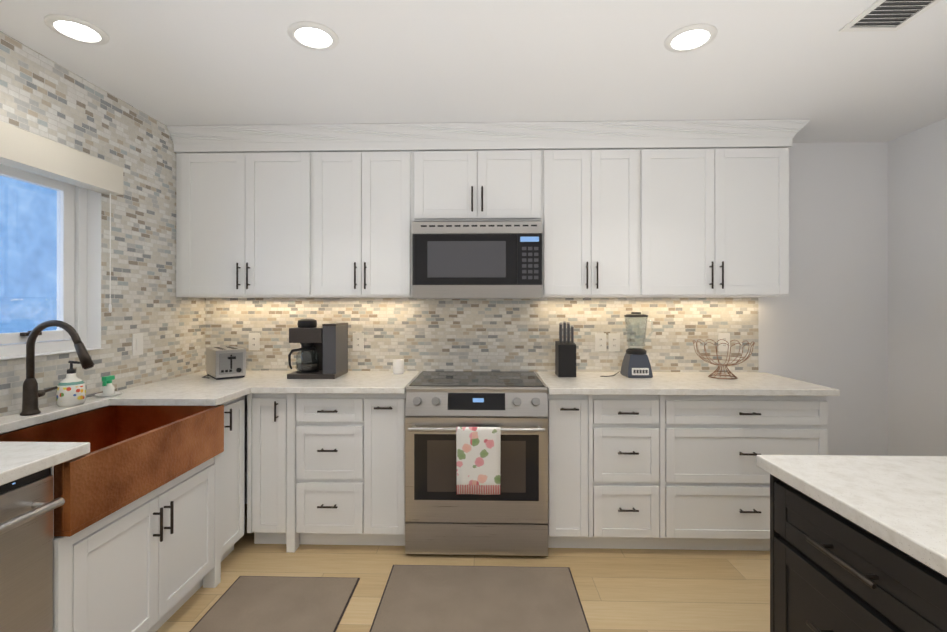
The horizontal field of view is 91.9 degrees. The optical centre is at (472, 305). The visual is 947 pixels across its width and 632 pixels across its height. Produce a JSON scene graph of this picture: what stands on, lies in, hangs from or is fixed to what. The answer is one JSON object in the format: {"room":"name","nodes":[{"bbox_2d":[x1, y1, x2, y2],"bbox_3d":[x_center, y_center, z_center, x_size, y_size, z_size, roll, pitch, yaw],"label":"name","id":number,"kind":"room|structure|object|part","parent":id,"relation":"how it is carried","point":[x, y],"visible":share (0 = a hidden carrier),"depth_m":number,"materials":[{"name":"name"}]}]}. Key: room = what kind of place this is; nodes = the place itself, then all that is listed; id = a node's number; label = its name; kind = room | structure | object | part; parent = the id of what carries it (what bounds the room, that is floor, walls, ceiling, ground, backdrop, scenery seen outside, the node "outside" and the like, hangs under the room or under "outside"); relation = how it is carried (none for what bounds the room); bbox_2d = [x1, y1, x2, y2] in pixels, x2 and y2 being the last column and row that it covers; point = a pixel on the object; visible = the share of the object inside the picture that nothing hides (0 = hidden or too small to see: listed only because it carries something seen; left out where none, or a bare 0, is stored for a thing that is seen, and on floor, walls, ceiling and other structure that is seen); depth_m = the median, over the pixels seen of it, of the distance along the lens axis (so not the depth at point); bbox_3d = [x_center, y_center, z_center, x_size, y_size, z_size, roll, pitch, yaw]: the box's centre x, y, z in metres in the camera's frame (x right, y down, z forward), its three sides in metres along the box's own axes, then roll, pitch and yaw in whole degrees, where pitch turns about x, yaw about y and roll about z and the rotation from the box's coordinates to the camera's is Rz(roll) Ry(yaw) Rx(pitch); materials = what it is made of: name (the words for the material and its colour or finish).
{"room":"kitchen","nodes":[
{"label":"kitchen","id":0,"kind":"room"},
{"bbox_2d":[0,31,205,433],"bbox_3d":[-2.000,0.131,0.498,0.200,2.440,5.300,0,0,1],"label":"wall","id":1,"kind":"structure","parent":0,"point":[41,95],"depth_m":2.41,"materials":[{"name":"tile"}]},
{"bbox_2d":[0,164,102,359],"bbox_3d":[-1.938,-0.216,1.718,0.162,0.860,1.140,0,0,1],"label":"window","id":2,"kind":"structure","parent":1,"relation":"in","point":[78,251],"depth_m":2.19,"materials":[{"name":"plastic"}]},
{"bbox_2d":[0,121,122,312],"bbox_3d":[-1.823,-0.332,1.637,0.089,0.730,1.345,0,0,1],"label":"blind valance","id":3,"kind":"object","parent":1,"relation":"attached to","point":[24,150],"visible":1,"depth_m":1.97,"materials":[{"name":"fabric"}]},
{"bbox_2d":[132,333,142,355],"bbox_3d":[-1.842,0.211,2.522,0.010,0.120,0.074,0,0,1],"label":"switch plate","id":4,"kind":"object","parent":1,"relation":"attached to","point":[137,343],"visible":1,"depth_m":2.51,"materials":[{"name":"white plastic"}]},
{"bbox_2d":[156,504,769,631],"bbox_3d":[0.290,1.381,0.536,5.178,0.060,5.500,0,0,1],"label":"floor","id":5,"kind":"structure","parent":0,"point":[647,590],"depth_m":2.28,"materials":[{"name":"brown wood"}]},
{"bbox_2d":[0,468,64,631],"bbox_3d":[-1.538,0.914,1.094,0.653,0.876,0.594,0,0,1],"label":"dishwasher","id":6,"kind":"object","parent":5,"relation":"on","point":[28,504],"visible":0.9,"depth_m":1.30,"materials":[{"name":"silver metal"}]},
{"bbox_2d":[50,395,244,631],"bbox_3d":[-1.531,0.915,1.975,0.654,0.878,1.156,0,0,1],"label":"base cabinet","id":7,"kind":"object","parent":5,"relation":"on","point":[151,561],"visible":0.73,"depth_m":1.80,"materials":[{"name":"white paint"}]},
{"bbox_2d":[189,576,359,631],"bbox_3d":[-0.880,1.348,1.528,0.604,0.008,1.502,0,0,1],"label":"rug","id":8,"kind":"object","parent":5,"relation":"on","point":[274,604],"visible":1,"depth_m":2.06,"materials":[{"name":"grey fabric"}]},
{"bbox_2d":[247,393,405,551],"bbox_3d":[-0.799,0.917,2.793,0.878,0.878,0.630,0,0,1],"label":"base cabinet","id":9,"kind":"object","parent":5,"relation":"on","point":[325,469],"visible":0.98,"depth_m":2.52,"materials":[{"name":"white paint"}]},
{"bbox_2d":[405,371,547,555],"bbox_3d":[0.028,0.896,2.732,0.766,0.919,0.706,0,0,1],"label":"range","id":10,"kind":"object","parent":5,"relation":"on","point":[476,462],"visible":1,"depth_m":2.45,"materials":[{"name":"silver metal"}]},
{"bbox_3d":[0.031,0.812,2.401,0.230,0.356,0.046,0,0,1],"label":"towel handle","id":11,"kind":"part","parent":10,"relation":"part of","materials":[{"name":"white fabric"}]},
{"bbox_2d":[369,565,589,631],"bbox_3d":[0.023,1.348,1.599,0.915,0.008,1.550,0,0,1],"label":"rug","id":12,"kind":"object","parent":5,"relation":"on","point":[429,598],"visible":1,"depth_m":2.09,"materials":[{"name":"grey fabric"}]},
{"bbox_2d":[547,392,594,547],"bbox_3d":[0.539,0.917,2.778,0.243,0.878,0.592,0,0,1],"label":"base cabinet","id":13,"kind":"object","parent":5,"relation":"on","point":[571,418],"depth_m":2.49,"materials":[{"name":"white paint"}]},
{"bbox_2d":[595,395,670,548],"bbox_3d":[0.821,0.917,2.770,0.455,0.878,0.592,0,0,1],"label":"base cabinet","id":14,"kind":"object","parent":5,"relation":"on","point":[633,432],"depth_m":2.48,"materials":[{"name":"white paint"}]},
{"bbox_2d":[671,395,827,550],"bbox_3d":[1.467,0.917,2.753,0.893,0.878,0.592,0,0,1],"label":"base cabinet","id":15,"kind":"object","parent":5,"relation":"on","point":[682,472],"depth_m":2.46,"materials":[{"name":"white paint"}]},
{"bbox_2d":[536,372,839,395],"bbox_3d":[1.176,0.458,2.739,1.522,0.035,0.637,0,0,1],"label":"countertop","id":16,"kind":"structure","parent":15,"relation":"on","point":[700,383],"depth_m":2.53,"materials":[{"name":"stone"}]},
{"bbox_2d":[555,321,575,376],"bbox_3d":[0.586,0.268,2.881,0.110,0.344,0.130,0,0,1],"label":"knife block","id":17,"kind":"object","parent":16,"relation":"on","point":[565,358],"visible":1,"depth_m":2.82,"materials":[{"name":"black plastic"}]},
{"bbox_2d":[600,312,653,377],"bbox_3d":[0.965,0.239,2.868,0.340,0.401,0.160,0,0,1],"label":"blender","id":18,"kind":"object","parent":16,"relation":"on","point":[635,363],"visible":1,"depth_m":2.81,"materials":[{"name":"grey plastic"}]},
{"bbox_2d":[693,339,754,378],"bbox_3d":[1.539,0.328,2.816,0.333,0.224,0.339,0,0,1],"label":"fruit bowl","id":19,"kind":"object","parent":16,"relation":"on","point":[717,369],"visible":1,"depth_m":2.81,"materials":[{"name":"orange metal"}]},
{"bbox_2d":[756,455,946,631],"bbox_3d":[1.379,0.894,0.372,1.173,0.915,1.927,0,0,1],"label":"kitchen island","id":20,"kind":"object","parent":5,"relation":"on","point":[858,543],"visible":1,"depth_m":1.07,"materials":[{"name":"stone"}]},
{"bbox_3d":[-1.609,0.912,0.114,0.597,0.878,1.355,0,0,1],"label":"base cabinet","id":21,"kind":"object","parent":5,"relation":"on","visible":0},
{"bbox_2d":[0,371,251,485],"bbox_3d":[-1.547,0.455,1.282,0.660,0.035,3.692,0,0,1],"label":"countertop","id":22,"kind":"structure","parent":21,"relation":"on","point":[18,460],"depth_m":1.92,"materials":[{"name":"stone"}]},
{"bbox_2d":[20,320,93,415],"bbox_3d":[-1.677,0.247,1.890,0.290,0.381,0.137,0,0,1],"label":"gooseneck faucet","id":23,"kind":"object","parent":22,"relation":"on","point":[31,393],"visible":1,"depth_m":1.84,"materials":[{"name":"brown metal"}]},
{"bbox_2d":[56,361,85,406],"bbox_3d":[-1.777,0.340,2.027,0.100,0.196,0.100,0,0,1],"label":"soap dispenser","id":24,"kind":"object","parent":22,"relation":"on","point":[71,389],"visible":1,"depth_m":2.00,"materials":[{"name":"ceramic"}]},
{"bbox_2d":[95,375,122,396],"bbox_3d":[-1.782,0.391,2.243,0.108,0.095,0.108,0,0,1],"label":"dish brush","id":25,"kind":"object","parent":22,"relation":"on","point":[108,389],"visible":1,"depth_m":2.23,"materials":[{"name":"white plastic"}]},
{"bbox_2d":[0,405,223,536],"bbox_3d":[-1.489,0.593,1.817,0.542,0.226,0.826,0,0,1],"label":"sink","id":26,"kind":"object","parent":22,"relation":"in","point":[136,453],"visible":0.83,"depth_m":1.80,"materials":[{"name":"brown metal"}]},
{"bbox_2d":[152,370,420,393],"bbox_3d":[-1.023,0.458,2.784,1.329,0.035,0.662,0,0,1],"label":"countertop","id":27,"kind":"structure","parent":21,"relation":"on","point":[352,382],"depth_m":2.63,"materials":[{"name":"stone"}]},
{"bbox_2d":[202,346,245,379],"bbox_3d":[-1.553,0.352,2.841,0.209,0.176,0.305,0,0,-41],"label":"toaster","id":28,"kind":"object","parent":27,"relation":"on","point":[226,362],"visible":1,"depth_m":2.77,"materials":[{"name":"silver metal"}]},
{"bbox_2d":[287,319,347,378],"bbox_3d":[-0.988,0.260,2.888,0.330,0.360,0.272,0,0,1],"label":"coffee maker","id":29,"kind":"object","parent":27,"relation":"on","point":[323,349],"visible":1,"depth_m":2.80,"materials":[{"name":"black plastic"}]},
{"bbox_2d":[393,359,403,373],"bbox_3d":[-0.482,0.395,2.979,0.074,0.090,0.074,0,0,1],"label":"cup","id":30,"kind":"object","parent":27,"relation":"on","point":[398,366],"visible":0.98,"depth_m":2.95,"materials":[{"name":"ceramic"}]},
{"bbox_2d":[0,0,946,142],"bbox_3d":[0.290,-1.119,0.541,5.178,0.060,5.500,0,0,1],"label":"ceiling","id":31,"kind":"structure","parent":0,"point":[201,62],"depth_m":2.04,"materials":[{"name":"paint"}]},
{"bbox_2d":[44,14,108,44],"bbox_3d":[-1.553,-1.081,1.801,0.196,0.008,0.196,0,0,1],"label":"recessed light","id":32,"kind":"object","parent":31,"relation":"in","point":[76,29],"visible":1,"depth_m":1.79,"materials":[{"name":"white plastic"}]},
{"bbox_2d":[288,21,338,50],"bbox_3d":[-0.640,-1.081,1.843,0.196,0.008,0.196,0,0,1],"label":"recessed light","id":33,"kind":"object","parent":31,"relation":"in","point":[313,35],"visible":1,"depth_m":1.83,"materials":[{"name":"white plastic"}]},
{"bbox_2d":[664,24,716,51],"bbox_3d":[0.883,-1.081,1.858,0.196,0.008,0.196,0,0,1],"label":"recessed light","id":34,"kind":"object","parent":31,"relation":"in","point":[690,38],"visible":1,"depth_m":1.85,"materials":[{"name":"white plastic"}]},
{"bbox_2d":[839,0,941,31],"bbox_3d":[1.549,-1.081,1.648,0.220,0.008,0.300,0,0,1],"label":"ceiling vent","id":35,"kind":"object","parent":31,"relation":"in","point":[886,15],"visible":1,"depth_m":1.71,"materials":[{"name":"white plastic"}]},
{"bbox_2d":[205,142,887,503],"bbox_3d":[0.358,0.136,3.144,5.178,2.440,0.126,0,0,1],"label":"wall","id":36,"kind":"structure","parent":0,"point":[825,323],"depth_m":3.05,"materials":[{"name":"white paint"}]},
{"bbox_2d":[176,152,323,297],"bbox_3d":[-1.373,-0.500,2.965,0.918,0.892,0.322,0,0,1],"label":"upper cabinet","id":37,"kind":"object","parent":36,"relation":"attached to","point":[249,225],"depth_m":2.81,"materials":[{"name":"white paint"}]},
{"bbox_2d":[249,333,259,349],"bbox_3d":[-1.492,0.244,3.125,0.074,0.120,0.008,0,0,1],"label":"electrical outlet","id":38,"kind":"object","parent":36,"relation":"attached to","point":[254,341],"visible":1,"depth_m":3.12,"materials":[{"name":"white plastic"}]},
{"bbox_2d":[353,333,363,350],"bbox_3d":[-0.777,0.244,3.106,0.074,0.120,0.008,0,0,1],"label":"electrical outlet","id":39,"kind":"object","parent":36,"relation":"attached to","point":[358,341],"visible":1,"depth_m":3.10,"materials":[{"name":"white plastic"}]},
{"bbox_2d":[324,151,415,297],"bbox_3d":[-0.701,-0.500,2.947,0.691,0.892,0.322,0,0,1],"label":"upper cabinet","id":40,"kind":"object","parent":36,"relation":"attached to","point":[370,197],"depth_m":2.79,"materials":[{"name":"white paint"}]},
{"bbox_2d":[416,150,543,223],"bbox_3d":[0.033,-0.731,2.929,0.777,0.430,0.322,0,0,1],"label":"upper cabinet","id":41,"kind":"object","parent":36,"relation":"attached to","point":[487,185],"depth_m":2.77,"materials":[{"name":"white paint"}]},
{"bbox_2d":[412,221,541,298],"bbox_3d":[0.032,-0.272,2.891,0.766,0.449,0.395,0,0,1],"label":"microwave","id":42,"kind":"object","parent":41,"relation":"attached to","point":[478,260],"visible":1,"depth_m":2.69,"materials":[{"name":"silver metal"}]},
{"bbox_2d":[542,149,655,297],"bbox_3d":[0.747,-0.500,2.910,0.652,0.892,0.322,0,0,1],"label":"upper cabinet","id":43,"kind":"object","parent":36,"relation":"attached to","point":[599,226],"depth_m":2.75,"materials":[{"name":"white paint"}]},
{"bbox_2d":[595,333,605,350],"bbox_3d":[0.858,0.244,3.063,0.074,0.120,0.008,0,0,1],"label":"electrical outlet","id":44,"kind":"object","parent":36,"relation":"attached to","point":[600,341],"visible":1,"depth_m":3.06,"materials":[{"name":"white plastic"}]},
{"bbox_2d":[608,333,619,350],"bbox_3d":[0.948,0.244,3.061,0.074,0.120,0.008,0,0,1],"label":"electrical outlet","id":45,"kind":"object","parent":36,"relation":"attached to","point":[613,341],"visible":1,"depth_m":3.06,"materials":[{"name":"white plastic"}]},
{"bbox_2d":[656,148,788,297],"bbox_3d":[1.419,-0.500,2.892,0.952,0.892,0.322,0,0,1],"label":"upper cabinet","id":46,"kind":"object","parent":36,"relation":"attached to","point":[667,223],"depth_m":2.73,"materials":[{"name":"white paint"}]},
{"bbox_2d":[167,119,809,152],"bbox_3d":[0.065,-1.015,2.899,3.797,0.135,0.392,0,0,1],"label":"crown molding","id":47,"kind":"structure","parent":46,"relation":"attached to","point":[680,134],"depth_m":2.74,"materials":[{"name":"white paint"}]},
{"bbox_2d":[718,333,729,350],"bbox_3d":[1.672,0.241,3.042,0.074,0.120,0.008,0,0,1],"label":"electrical outlet","id":48,"kind":"object","parent":36,"relation":"attached to","point":[723,346],"visible":0.9,"depth_m":3.04,"materials":[{"name":"white plastic"}]},
{"bbox_2d":[888,118,946,455],"bbox_3d":[2.736,0.131,0.375,0.120,2.440,5.300,0,0,1],"label":"wall","id":49,"kind":"structure","parent":0,"point":[917,292],"depth_m":2.81,"materials":[{"name":"white paint"}]},
{"label":"outside","id":50,"kind":"structure","parent":0,"visible":0},
{"bbox_2d":[0,176,56,344],"bbox_3d":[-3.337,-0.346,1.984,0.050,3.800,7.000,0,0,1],"label":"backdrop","id":51,"kind":"structure","parent":50,"point":[38,210],"depth_m":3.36,"materials":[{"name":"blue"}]}
]}

